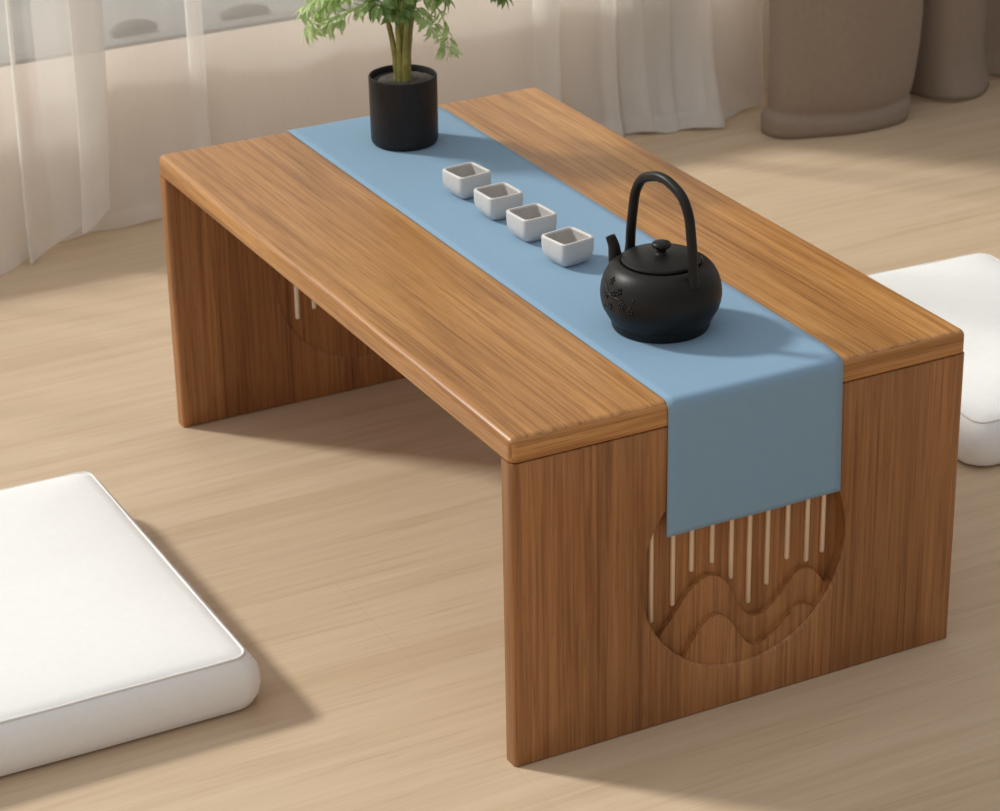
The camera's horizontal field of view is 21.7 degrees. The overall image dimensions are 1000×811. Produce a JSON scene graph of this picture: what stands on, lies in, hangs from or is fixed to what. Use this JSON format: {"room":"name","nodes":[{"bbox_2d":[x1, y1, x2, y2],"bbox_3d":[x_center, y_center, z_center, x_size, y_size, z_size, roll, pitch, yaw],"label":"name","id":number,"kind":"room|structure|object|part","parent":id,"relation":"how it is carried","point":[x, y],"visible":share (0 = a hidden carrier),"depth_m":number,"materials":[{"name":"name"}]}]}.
{"room":"tea room","nodes":[
{"label":"tea room","id":0,"kind":"room"},
{"bbox_2d":[0,0,768,231],"bbox_3d":[-0.693,-1.510,2.861,6.400,3.070,0.030,-13,28,-24],"label":"wall","id":1,"kind":"structure","parent":0,"point":[263,80],"depth_m":3.56,"materials":[{"name":"beige paint"}]},
{"bbox_2d":[0,0,40,273],"bbox_3d":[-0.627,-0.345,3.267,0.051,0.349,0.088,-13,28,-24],"label":"sheer curtain","id":2,"kind":"object","parent":1,"relation":"on","point":[13,249],"depth_m":3.33,"materials":[{"name":"white fabric"}]},
{"bbox_2d":[68,0,83,232],"bbox_3d":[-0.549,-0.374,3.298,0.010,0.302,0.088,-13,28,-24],"label":"sheer curtain","id":3,"kind":"object","parent":1,"relation":"on","point":[74,66],"depth_m":3.32,"materials":[{"name":"white fabric"}]},
{"bbox_2d":[94,0,109,216],"bbox_3d":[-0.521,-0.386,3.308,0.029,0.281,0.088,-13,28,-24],"label":"sheer curtain","id":4,"kind":"object","parent":1,"relation":"on","point":[102,147],"depth_m":3.36,"materials":[{"name":"white fabric"}]},
{"bbox_2d":[0,0,353,56],"bbox_3d":[-0.728,-0.455,3.470,6.400,0.049,0.210,-13,28,-24],"label":"window ledge","id":5,"kind":"object","parent":1,"relation":"attached to","point":[45,28],"depth_m":3.56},
{"bbox_2d":[110,19,157,37],"bbox_3d":[-0.488,-0.504,3.483,0.066,0.020,0.040,-13,28,-24],"label":"stone","id":6,"kind":"object","parent":5,"relation":"on","point":[132,27],"visible":1,"depth_m":3.47,"materials":[{"name":"grey stone"}]},
{"bbox_2d":[219,4,268,20],"bbox_3d":[-0.347,-0.536,3.550,0.072,0.016,0.040,-13,28,-24],"label":"stone","id":7,"kind":"object","parent":5,"relation":"on","point":[243,10],"visible":1,"depth_m":3.54,"materials":[{"name":"grey stone"}]},
{"bbox_2d":[0,0,383,66],"bbox_3d":[-1.261,-1.429,2.571,4.520,2.492,0.030,-13,28,-24],"label":"window","id":8,"kind":"structure","parent":1,"relation":"in","point":[287,15],"depth_m":3.46,"materials":[{"name":"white glass"}]},
{"bbox_2d":[184,0,755,148],"bbox_3d":[-0.111,-1.566,3.060,1.100,2.740,0.084,-13,28,-24],"label":"sheer curtain","id":9,"kind":"object","parent":1,"relation":"hanging from","point":[736,94],"visible":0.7,"depth_m":3.77,"materials":[{"name":"white fabric"}]},
{"bbox_2d":[761,0,922,138],"bbox_3d":[0.489,-1.669,3.257,0.165,2.740,0.306,19,32,36],"label":"curtain","id":10,"kind":"object","parent":1,"relation":"hanging from","point":[836,67],"visible":1,"depth_m":3.73,"materials":[{"name":"brown fabric"}]},
{"bbox_2d":[910,0,999,99],"bbox_3d":[0.796,-1.761,3.443,0.498,2.741,0.181,-13,28,-24],"label":"curtain","id":11,"kind":"object","parent":1,"relation":"hanging from","point":[959,46],"visible":0.7,"depth_m":3.87,"materials":[{"name":"brown fabric"}]},
{"bbox_2d":[0,76,999,810],"bbox_3d":[0.366,0.616,1.666,6.400,0.050,4.480,-13,28,-24],"label":"floor","id":12,"kind":"structure","parent":0,"point":[350,541],"depth_m":2.61,"materials":[{"name":"brown wood"}]},
{"bbox_2d":[0,472,260,776],"bbox_3d":[-0.505,0.208,2.444,0.433,0.062,0.455,-13,28,-24],"label":"floor cushion","id":13,"kind":"object","parent":12,"relation":"on","point":[104,642],"visible":1,"depth_m":2.37,"materials":[{"name":"white fabric"}]},
{"bbox_2d":[159,88,963,766],"bbox_3d":[0.028,-0.025,2.621,0.460,0.316,0.808,-13,28,-24],"label":"coffee table","id":14,"kind":"object","parent":12,"relation":"on","point":[290,280],"visible":0.88,"depth_m":2.36,"materials":[{"name":"brown wood"}]},
{"bbox_3d":[-0.154,-0.159,2.943,0.460,0.293,0.020,-13,28,-24],"label":"panel","id":15,"kind":"part","parent":14,"relation":"part of","materials":[{"name":"brown wood"}]},
{"bbox_3d":[-0.227,-0.145,2.898,0.005,0.107,0.005,-13,28,-24],"label":"inlay rod","id":16,"kind":"part","parent":14,"relation":"part of","materials":[{"name":"beige wood"}]},
{"bbox_3d":[-0.209,-0.162,2.901,0.005,0.119,0.005,-13,28,-24],"label":"inlay rod","id":17,"kind":"part","parent":14,"relation":"part of","materials":[{"name":"beige wood"}]},
{"bbox_2d":[286,106,842,537],"bbox_3d":[0.035,-0.113,2.584,0.181,0.128,0.814,-13,28,-24],"label":"table runner","id":18,"kind":"object","parent":14,"relation":"on","point":[754,400],"visible":0.66,"depth_m":2.30,"materials":[{"name":"blue fabric"}]},
{"bbox_2d":[293,0,513,150],"bbox_3d":[-0.102,-0.426,2.736,0.247,0.315,0.253,-13,28,-24],"label":"potted plant","id":19,"kind":"object","parent":18,"relation":"on","point":[403,95],"visible":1,"depth_m":2.75,"materials":[{"name":"green plant"}]},
{"bbox_3d":[-0.115,-0.380,2.758,0.018,0.090,0.008,0,25,3],"label":"cane stem","id":20,"kind":"part","parent":19,"relation":"part of","materials":[{"name":"green plant"}]},
{"bbox_3d":[-0.107,-0.394,2.745,0.012,0.125,0.010,-13,28,-24],"label":"cane stem","id":21,"kind":"part","parent":19,"relation":"part of","materials":[{"name":"green plant"}]},
{"bbox_3d":[-0.101,-0.411,2.747,0.012,0.155,0.008,-13,28,-24],"label":"cane stem","id":22,"kind":"part","parent":19,"relation":"part of","materials":[{"name":"green plant"}]},
{"bbox_3d":[-0.103,-0.317,2.787,0.073,0.075,0.073,-13,28,-24],"label":"pot","id":23,"kind":"part","parent":19,"relation":"part of","materials":[{"name":"black ceramic"}]},
{"bbox_3d":[-0.099,-0.376,2.749,0.008,0.090,0.016,-13,28,-24],"label":"cane stem","id":24,"kind":"part","parent":19,"relation":"part of","materials":[{"name":"green plant"}]},
{"bbox_3d":[-0.093,-0.386,2.752,0.018,0.105,0.008,-1,25,0],"label":"cane stem","id":25,"kind":"part","parent":19,"relation":"part of","materials":[{"name":"plant"}]},
{"bbox_2d":[442,162,490,198],"bbox_3d":[-0.034,-0.226,2.647,0.038,0.026,0.038,-17,29,-31],"label":"tea cup","id":26,"kind":"object","parent":18,"relation":"on","point":[461,180],"visible":0.92,"depth_m":2.64,"materials":[{"name":"white ceramic"}]},
{"bbox_2d":[474,182,522,219],"bbox_3d":[-0.002,-0.201,2.591,0.038,0.026,0.038,-15,28,-27],"label":"tea cup","id":27,"kind":"object","parent":18,"relation":"on","point":[493,200],"visible":0.87,"depth_m":2.58,"materials":[{"name":"white ceramic"}]},
{"bbox_2d":[506,203,556,241],"bbox_3d":[0.031,-0.176,2.536,0.038,0.026,0.038,-15,29,-28],"label":"tea cup","id":28,"kind":"object","parent":18,"relation":"on","point":[529,222],"visible":0.93,"depth_m":2.53,"materials":[{"name":"white ceramic"}]},
{"bbox_2d":[541,227,593,266],"bbox_3d":[0.064,-0.149,2.477,0.038,0.026,0.038,-18,30,-32],"label":"tea cup","id":29,"kind":"object","parent":18,"relation":"on","point":[567,246],"visible":1,"depth_m":2.47,"materials":[{"name":"white ceramic"}]},
{"bbox_2d":[600,171,721,343],"bbox_3d":[0.142,-0.137,2.309,0.110,0.144,0.109,-13,28,-24],"label":"kettle","id":30,"kind":"object","parent":18,"relation":"on","point":[661,291],"visible":1,"depth_m":2.29,"materials":[{"name":"black metal"}]},
{"bbox_3d":[0.106,-0.133,2.336,0.018,0.042,0.021,-13,28,-24],"label":"spout","id":31,"kind":"part","parent":30,"relation":"part of","materials":[{"name":"black metal"}]},
{"bbox_3d":[0.143,-0.131,2.312,0.071,0.008,0.071,-13,28,-24],"label":"lid","id":32,"kind":"part","parent":30,"relation":"part of","materials":[{"name":"black metal"}]},
{"bbox_3d":[0.142,-0.140,2.308,0.018,0.012,0.018,-13,28,-24],"label":"lid knob","id":33,"kind":"part","parent":30,"relation":"part of","materials":[{"name":"black metal"}]},
{"bbox_3d":[0.142,-0.159,2.300,0.022,0.097,0.103,-13,28,-24],"label":"handle","id":34,"kind":"part","parent":30,"relation":"part of","materials":[{"name":"black metal"}]},
{"bbox_3d":[0.131,0.145,2.275,0.005,0.101,0.005,-13,28,-24],"label":"inlay rod","id":35,"kind":"part","parent":14,"relation":"part of","materials":[{"name":"beige wood"}]},
{"bbox_3d":[0.150,0.124,2.276,0.005,0.115,0.005,-13,28,-24],"label":"inlay rod","id":36,"kind":"part","parent":14,"relation":"part of","materials":[{"name":"beige wood"}]},
{"bbox_3d":[0.167,0.102,2.276,0.005,0.098,0.005,-13,28,-24],"label":"inlay rod","id":37,"kind":"part","parent":14,"relation":"part of","materials":[{"name":"beige wood"}]},
{"bbox_3d":[0.185,0.092,2.282,0.005,0.103,0.005,-13,28,-24],"label":"inlay rod","id":38,"kind":"part","parent":14,"relation":"part of","materials":[{"name":"beige wood"}]},
{"bbox_3d":[0.203,0.096,2.294,0.005,0.127,0.005,-13,28,-24],"label":"inlay rod","id":39,"kind":"part","parent":14,"relation":"part of","materials":[{"name":"beige wood"}]},
{"bbox_3d":[0.210,0.130,2.308,0.460,0.293,0.020,-13,28,-24],"label":"panel","id":40,"kind":"part","parent":14,"relation":"part of","materials":[{"name":"brown wood"}]},
{"bbox_3d":[0.220,0.106,2.308,0.005,0.157,0.005,-13,28,-24],"label":"inlay rod","id":41,"kind":"part","parent":14,"relation":"part of","materials":[{"name":"beige wood"}]},
{"bbox_3d":[0.237,0.097,2.314,0.005,0.139,0.005,-13,28,-24],"label":"inlay rod","id":42,"kind":"part","parent":14,"relation":"part of","materials":[{"name":"beige wood"}]},
{"bbox_3d":[0.256,0.088,2.320,0.005,0.110,0.005,-13,28,-24],"label":"inlay rod","id":43,"kind":"part","parent":14,"relation":"part of","materials":[{"name":"beige wood"}]},
{"bbox_3d":[0.275,0.094,2.334,0.005,0.103,0.005,-13,28,-24],"label":"inlay rod","id":44,"kind":"part","parent":14,"relation":"part of","materials":[{"name":"beige wood"}]},
{"bbox_3d":[0.290,0.097,2.344,0.005,0.078,0.005,-13,28,-24],"label":"inlay rod","id":45,"kind":"part","parent":14,"relation":"part of","materials":[{"name":"beige wood"}]},
{"bbox_2d":[867,253,999,465],"bbox_3d":[0.548,-0.064,2.984,0.309,0.062,0.431,-12,27,-22],"label":"floor cushion","id":46,"kind":"object","parent":12,"relation":"on","point":[964,291],"visible":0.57,"depth_m":2.99,"materials":[{"name":"white fabric"}]},
{"label":"outside","id":47,"kind":"structure","parent":0,"visible":0},
{"bbox_2d":[0,0,89,13],"bbox_3d":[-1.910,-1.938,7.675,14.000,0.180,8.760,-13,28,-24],"label":"window","id":48,"kind":"structure","parent":47,"point":[17,5],"depth_m":4.86,"materials":[{"name":"glass"}]}
]}

